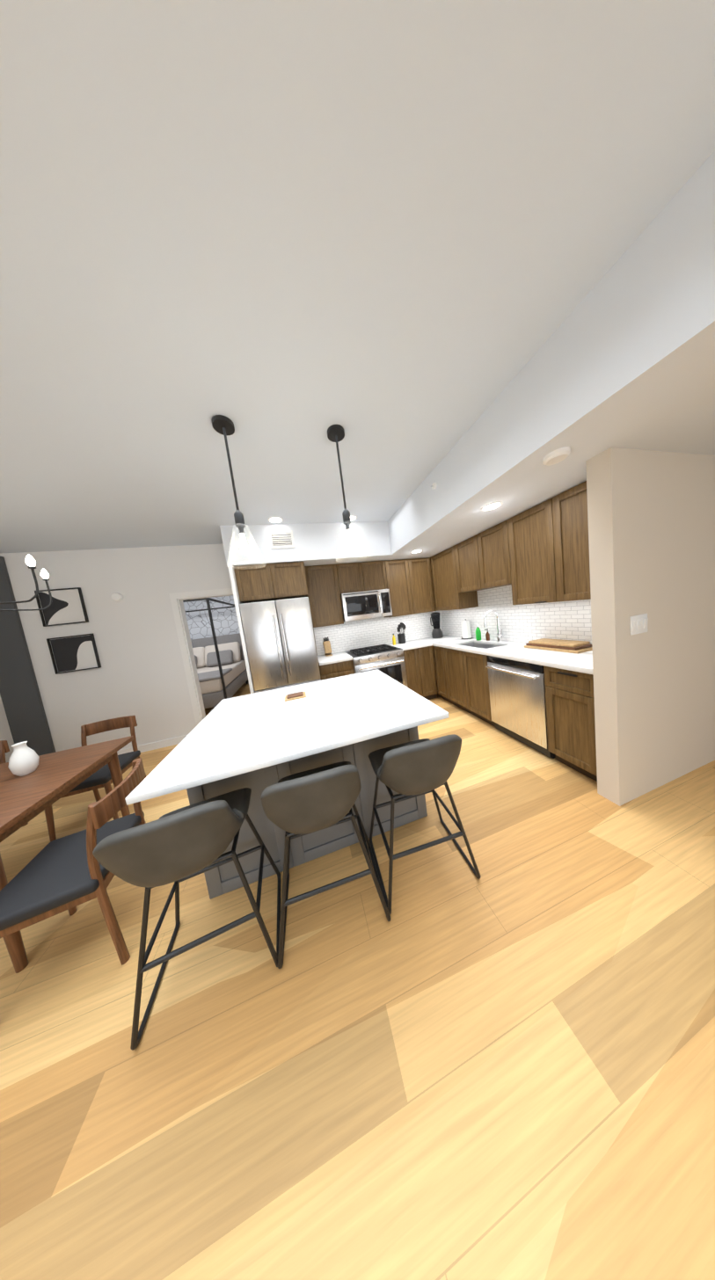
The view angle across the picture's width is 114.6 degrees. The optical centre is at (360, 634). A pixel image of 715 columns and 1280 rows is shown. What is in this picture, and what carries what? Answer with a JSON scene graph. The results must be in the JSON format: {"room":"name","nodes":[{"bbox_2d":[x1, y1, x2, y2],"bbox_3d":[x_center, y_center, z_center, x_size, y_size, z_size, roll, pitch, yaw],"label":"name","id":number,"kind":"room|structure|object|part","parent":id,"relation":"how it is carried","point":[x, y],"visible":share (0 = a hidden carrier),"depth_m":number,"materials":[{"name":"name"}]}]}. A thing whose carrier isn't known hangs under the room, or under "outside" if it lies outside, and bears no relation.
{"room":"dining room and kitchen","nodes":[
{"label":"dining room and kitchen","id":0,"kind":"room"},
{"bbox_2d":[111,592,123,601],"bbox_3d":[-3.179,-0.498,2.996,0.110,0.110,0.036,-9,5,-14],"label":"smoke detector","id":1,"kind":"object","parent":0,"point":[117,596],"visible":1,"depth_m":2.98,"materials":[{"name":"white plastic"}]},
{"bbox_2d":[0,682,714,1279],"bbox_3d":[-0.335,1.398,2.194,7.400,0.060,10.040,-9,5,-14],"label":"floor","id":2,"kind":"structure","parent":0,"point":[501,1067],"depth_m":0.79,"materials":[{"name":"brown wood"}]},
{"bbox_2d":[0,740,28,826],"bbox_3d":[-3.238,1.370,1.818,0.450,0.804,0.516,-9,5,-14],"label":"dining chair","id":3,"kind":"object","parent":2,"relation":"on","point":[3,747],"visible":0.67,"depth_m":2.02,"materials":[{"name":"brown wood"}]},
{"bbox_2d":[0,735,134,973],"bbox_3d":[-2.551,1.359,1.266,1.750,0.750,0.950,-9,5,-14],"label":"dining table","id":4,"kind":"object","parent":2,"relation":"on","point":[52,779],"visible":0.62,"depth_m":1.40,"materials":[{"name":"brown wood"}]},
{"bbox_2d":[8,741,39,776],"bbox_3d":[-2.211,0.810,1.506,0.116,0.205,0.116,-9,5,-14],"label":"vase","id":5,"kind":"object","parent":4,"relation":"on","point":[24,759],"visible":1,"depth_m":1.48,"materials":[{"name":"white ceramic"}]},
{"bbox_2d":[0,757,145,965],"bbox_3d":[-1.431,1.196,1.190,0.516,0.804,0.450,-9,6,-21],"label":"dining chair","id":6,"kind":"object","parent":2,"relation":"on","point":[70,873],"visible":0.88,"depth_m":1.07,"materials":[{"name":"brown wood"}]},
{"bbox_2d":[44,715,145,842],"bbox_3d":[-2.328,1.231,2.051,0.450,0.804,0.516,-9,5,-14],"label":"dining chair","id":7,"kind":"object","parent":2,"relation":"on","point":[101,777],"visible":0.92,"depth_m":2.11,"materials":[{"name":"brown wood"}]},
{"bbox_2d":[92,787,280,1050],"bbox_3d":[-0.707,1.071,1.040,0.529,0.892,0.478,-9,6,-18],"label":"stool","id":8,"kind":"object","parent":2,"relation":"on","point":[177,847],"visible":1,"depth_m":0.86,"materials":[{"name":"grey leather"}]},
{"bbox_3d":[-0.742,0.790,1.011,0.450,0.333,0.477,-9,6,-18],"label":"seat","id":9,"kind":"part","parent":8,"relation":"part of","materials":[{"name":"grey leather"}]},
{"bbox_2d":[182,597,235,698],"bbox_3d":[-3.717,0.462,4.974,1.826,2.135,2.131,-9,5,-14],"label":"canopy frame","id":10,"kind":"object","parent":2,"relation":"on","point":[208,608],"visible":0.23,"depth_m":4.18,"materials":[{"name":"black metal"}]},
{"bbox_2d":[190,632,248,708],"bbox_3d":[-3.689,0.821,5.078,1.700,1.400,2.150,-9,5,-14],"label":"bed","id":11,"kind":"object","parent":2,"relation":"on","point":[232,662],"visible":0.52,"depth_m":5.57,"materials":[{"name":"fabric"}]},
{"bbox_2d":[239,596,320,692],"bbox_3d":[-1.028,0.443,3.238,0.825,1.810,0.741,-9,5,-14],"label":"refrigerator","id":12,"kind":"object","parent":2,"relation":"on","point":[280,643],"visible":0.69,"depth_m":2.90,"materials":[{"name":"silver metal"}]},
{"bbox_2d":[125,669,449,899],"bbox_3d":[-0.307,0.947,1.672,1.450,0.920,1.170,-9,5,-14],"label":"kitchen island","id":13,"kind":"object","parent":2,"relation":"on","point":[258,744],"visible":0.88,"depth_m":1.38,"materials":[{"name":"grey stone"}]},
{"bbox_2d":[284,690,305,701],"bbox_3d":[-0.515,0.482,1.822,0.160,0.022,0.120,-9,5,-14],"label":"tray","id":14,"kind":"object","parent":13,"relation":"on","point":[294,695],"visible":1,"depth_m":1.79,"materials":[{"name":"brown wood"}]},
{"bbox_2d":[260,761,390,968],"bbox_3d":[-0.194,0.992,1.172,0.529,0.892,0.478,-8,5,-12],"label":"stool","id":15,"kind":"object","parent":2,"relation":"on","point":[301,803],"visible":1,"depth_m":0.96,"materials":[{"name":"grey leather"}]},
{"bbox_3d":[-0.229,0.712,1.142,0.450,0.333,0.477,-8,5,-12],"label":"seat","id":16,"kind":"part","parent":15,"relation":"part of","materials":[{"name":"grey leather"}]},
{"bbox_2d":[344,644,407,686],"bbox_3d":[0.251,0.681,3.611,0.760,0.945,0.720,-9,5,-14],"label":"range oven","id":17,"kind":"object","parent":2,"relation":"on","point":[388,660],"visible":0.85,"depth_m":3.34,"materials":[{"name":"silver metal"}]},
{"bbox_2d":[227,564,596,781],"bbox_3d":[0.302,0.093,2.602,3.253,2.280,2.646,-9,5,-14],"label":"base cabinet","id":18,"kind":"object","parent":2,"relation":"on","point":[459,679],"visible":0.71,"depth_m":2.70,"materials":[{"name":"brown wood"}]},
{"bbox_2d":[317,634,593,674],"bbox_3d":[0.766,0.344,2.740,2.368,0.200,2.646,-9,5,-14],"label":"countertop","id":19,"kind":"structure","parent":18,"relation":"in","point":[581,662],"depth_m":2.54,"materials":[{"name":"white stone"}]},
{"bbox_2d":[323,636,332,656],"bbox_3d":[-0.519,0.178,3.609,0.100,0.295,0.164,-9,5,-14],"label":"knife block","id":20,"kind":"object","parent":19,"relation":"on","point":[327,647],"visible":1,"depth_m":3.57,"materials":[{"name":"brown wood"}]},
{"bbox_2d":[392,633,395,645],"bbox_3d":[0.562,0.070,3.846,0.056,0.190,0.055,-9,5,-14],"label":"oil bottle","id":21,"kind":"object","parent":19,"relation":"on","point":[393,640],"visible":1,"depth_m":3.83,"materials":[{"name":"yellow glass"}]},
{"bbox_2d":[396,622,405,643],"bbox_3d":[0.703,-0.034,3.898,0.175,0.349,0.125,-9,5,-14],"label":"utensil crock","id":22,"kind":"object","parent":19,"relation":"on","point":[401,637],"visible":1,"depth_m":3.85,"materials":[{"name":"black metal"}]},
{"bbox_2d":[429,612,443,638],"bbox_3d":[1.316,-0.171,4.022,0.218,0.441,0.180,-9,5,-14],"label":"blender","id":23,"kind":"object","parent":19,"relation":"on","point":[437,632],"visible":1,"depth_m":3.97,"materials":[{"name":"black plastic"}]},
{"bbox_2d":[460,618,472,639],"bbox_3d":[1.633,-0.095,3.540,0.150,0.300,0.150,-9,5,-14],"label":"paper towel roll","id":24,"kind":"object","parent":19,"relation":"on","point":[466,632],"visible":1,"depth_m":3.49,"materials":[{"name":"white paper"}]},
{"bbox_2d":[475,624,480,640],"bbox_3d":[1.675,-0.037,3.265,0.068,0.225,0.068,-9,5,-14],"label":"dish soap","id":25,"kind":"object","parent":19,"relation":"on","point":[477,634],"visible":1,"depth_m":3.24,"materials":[{"name":"green plastic"}]},
{"bbox_2d":[484,628,489,640],"bbox_3d":[1.747,-0.003,3.161,0.066,0.160,0.051,-9,5,-14],"label":"hand soap","id":26,"kind":"object","parent":19,"relation":"on","point":[487,636],"visible":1,"depth_m":3.15,"materials":[{"name":"brown glass"}]},
{"bbox_2d":[483,610,503,641],"bbox_3d":[1.708,-0.111,2.935,0.250,0.424,0.109,-9,5,-14],"label":"faucet","id":27,"kind":"object","parent":19,"relation":"on","point":[498,636],"visible":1,"depth_m":2.96,"materials":[{"name":"silver metal"}]},
{"bbox_2d":[523,638,592,654],"bbox_3d":[1.942,0.099,2.276,0.225,0.072,0.500,-9,5,-14],"label":"cutting boards","id":28,"kind":"object","parent":19,"relation":"on","point":[572,646],"visible":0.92,"depth_m":2.18,"materials":[{"name":"brown wood"}]},
{"bbox_2d":[368,734,479,915],"bbox_3d":[0.308,0.916,1.301,0.529,0.892,0.478,-8,5,-11],"label":"stool","id":29,"kind":"object","parent":2,"relation":"on","point":[410,769],"visible":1,"depth_m":1.09,"materials":[{"name":"grey leather"}]},
{"bbox_3d":[0.273,0.635,1.271,0.450,0.333,0.477,-8,5,-11],"label":"seat","id":30,"kind":"part","parent":29,"relation":"part of","materials":[{"name":"grey leather"}]},
{"bbox_2d":[485,655,554,758],"bbox_3d":[1.786,0.635,2.355,0.652,0.877,0.606,-9,5,-14],"label":"dishwasher","id":31,"kind":"object","parent":2,"relation":"on","point":[517,699],"visible":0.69,"depth_m":2.22,"materials":[{"name":"silver metal"}]},
{"bbox_2d":[0,447,714,806],"bbox_3d":[-0.677,0.035,2.022,7.740,2.750,10.040,-9,5,-14],"label":"wall","id":32,"kind":"structure","parent":0,"point":[650,516],"depth_m":1.71,"materials":[{"name":"white paint"}]},
{"bbox_2d":[34,587,88,626],"bbox_3d":[-3.717,-0.351,2.864,0.430,0.440,0.030,-9,5,-14],"label":"picture frame","id":33,"kind":"object","parent":32,"relation":"attached to","point":[67,606],"visible":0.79,"depth_m":2.86,"materials":[{"name":"black metal"}]},
{"bbox_2d":[46,633,101,674],"bbox_3d":[-3.634,0.236,2.921,0.445,0.450,0.030,-9,5,-14],"label":"picture frame","id":34,"kind":"object","parent":32,"relation":"attached to","point":[73,653],"visible":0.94,"depth_m":2.92,"materials":[{"name":"black metal"}]},
{"bbox_2d":[116,734,187,755],"bbox_3d":[-2.439,1.796,-0.036,1.915,0.100,6.530,-9,5,-14],"label":"baseboard","id":35,"kind":"structure","parent":32,"relation":"attached to","point":[157,745],"depth_m":3.21,"materials":[{"name":"white wood"}]},
{"bbox_2d":[169,588,232,726],"bbox_3d":[-2.045,0.402,3.423,0.950,2.115,0.138,-9,5,-14],"label":"door frame","id":36,"kind":"structure","parent":32,"relation":"attached to","point":[177,599],"depth_m":3.27,"materials":[{"name":"white"}]},
{"bbox_2d":[312,584,591,655],"bbox_3d":[0.707,-0.120,2.697,2.369,0.740,2.647,-9,5,-14],"label":"tile backsplash","id":37,"kind":"structure","parent":32,"relation":"attached to","point":[570,620],"depth_m":3.20,"materials":[{"name":"white tile"}]},
{"bbox_2d":[629,613,647,635],"bbox_3d":[1.810,-0.069,1.487,0.162,0.122,0.014,-9,5,-14],"label":"switch plate","id":38,"kind":"object","parent":32,"relation":"attached to","point":[638,624],"visible":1,"depth_m":1.48,"materials":[{"name":"white plastic"}]},
{"bbox_2d":[0,0,714,553],"bbox_3d":[-0.694,-1.387,1.934,7.400,0.080,10.040,-9,5,-14],"label":"ceiling","id":39,"kind":"structure","parent":0,"point":[394,239],"depth_m":0.74,"materials":[{"name":"white paint"}]},
{"bbox_2d":[0,554,51,610],"bbox_3d":[-2.775,-0.552,1.274,1.266,0.920,1.151,-9,5,-14],"label":"chandelier","id":40,"kind":"object","parent":39,"relation":"hanging from","point":[30,561],"visible":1,"depth_m":1.54,"materials":[{"name":"black metal"}]},
{"bbox_2d":[210,414,264,569],"bbox_3d":[-0.775,-0.861,1.425,0.228,0.845,0.228,-9,5,-14],"label":"pendant light","id":41,"kind":"object","parent":39,"relation":"hanging from","point":[223,425],"visible":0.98,"depth_m":1.41,"materials":[{"name":"black metal"}]},
{"bbox_2d":[268,516,283,523],"bbox_3d":[-1.016,-1.376,2.751,0.170,0.011,0.170,-9,5,-14],"label":"recessed light","id":42,"kind":"object","parent":39,"relation":"in","point":[275,520],"visible":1,"depth_m":2.74,"materials":[{"name":"white plastic"}]},
{"bbox_2d":[327,424,367,562],"bbox_3d":[-0.114,-0.962,1.595,0.228,0.845,0.228,-9,5,-14],"label":"pendant light","id":43,"kind":"object","parent":39,"relation":"hanging from","point":[336,433],"visible":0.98,"depth_m":1.58,"materials":[{"name":"black metal"}]},
{"bbox_2d":[349,515,356,521],"bbox_3d":[-0.125,-1.512,2.979,0.170,0.011,0.170,-9,5,-14],"label":"recessed light","id":44,"kind":"object","parent":39,"relation":"in","point":[353,517],"visible":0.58,"depth_m":2.96,"materials":[{"name":"white plastic"}]},
{"bbox_2d":[219,150,714,566],"bbox_3d":[1.116,-1.232,0.729,4.330,0.465,6.530,-9,5,-14],"label":"soffit","id":45,"kind":"structure","parent":0,"point":[622,356],"depth_m":1.15,"materials":[{"name":"white paint"}]},
{"bbox_2d":[268,530,294,548],"bbox_3d":[-0.991,-1.206,2.893,0.290,0.210,0.016,-9,5,-14],"label":"ceiling vent","id":46,"kind":"object","parent":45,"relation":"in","point":[280,539],"visible":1,"depth_m":2.89,"materials":[{"name":"white plastic"}]},
{"bbox_2d":[233,480,590,627],"bbox_3d":[0.229,-0.595,2.537,3.202,0.890,2.636,-9,5,-14],"label":"upper cabinet","id":47,"kind":"object","parent":45,"relation":"hanging from","point":[539,553],"visible":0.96,"depth_m":2.86,"materials":[{"name":"brown wood"}]},
{"bbox_2d":[340,589,392,621],"bbox_3d":[0.068,-0.467,3.641,0.756,0.415,0.437,-9,5,-14],"label":"microwave","id":48,"kind":"object","parent":47,"relation":"in","point":[364,605],"visible":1,"depth_m":3.47,"materials":[{"name":"silver metal"}]},
{"bbox_2d":[410,549,422,552],"bbox_3d":[0.801,-1.187,3.265,0.170,0.011,0.170,-9,5,-14],"label":"recessed light","id":49,"kind":"object","parent":45,"relation":"in","point":[416,550],"visible":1,"depth_m":3.24,"materials":[{"name":"white plastic"}]},
{"bbox_2d":[430,482,436,488],"bbox_3d":[0.679,-1.391,2.143,0.044,0.049,0.050,-9,5,-14],"label":"sprinkler head","id":50,"kind":"object","parent":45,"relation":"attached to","point":[433,485],"visible":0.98,"depth_m":2.13},
{"bbox_2d":[480,501,502,511],"bbox_3d":[1.139,-1.112,1.991,0.170,0.011,0.170,-9,5,-14],"label":"recessed light","id":51,"kind":"object","parent":45,"relation":"in","point":[491,505],"visible":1,"depth_m":1.97,"materials":[{"name":"white plastic"}]},
{"bbox_2d":[542,446,570,465],"bbox_3d":[1.149,-1.041,1.345,0.124,0.034,0.124,-9,5,-14],"label":"smoke detector","id":52,"kind":"object","parent":45,"relation":"attached to","point":[556,456],"visible":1,"depth_m":1.32,"materials":[{"name":"white plastic"}]}
]}

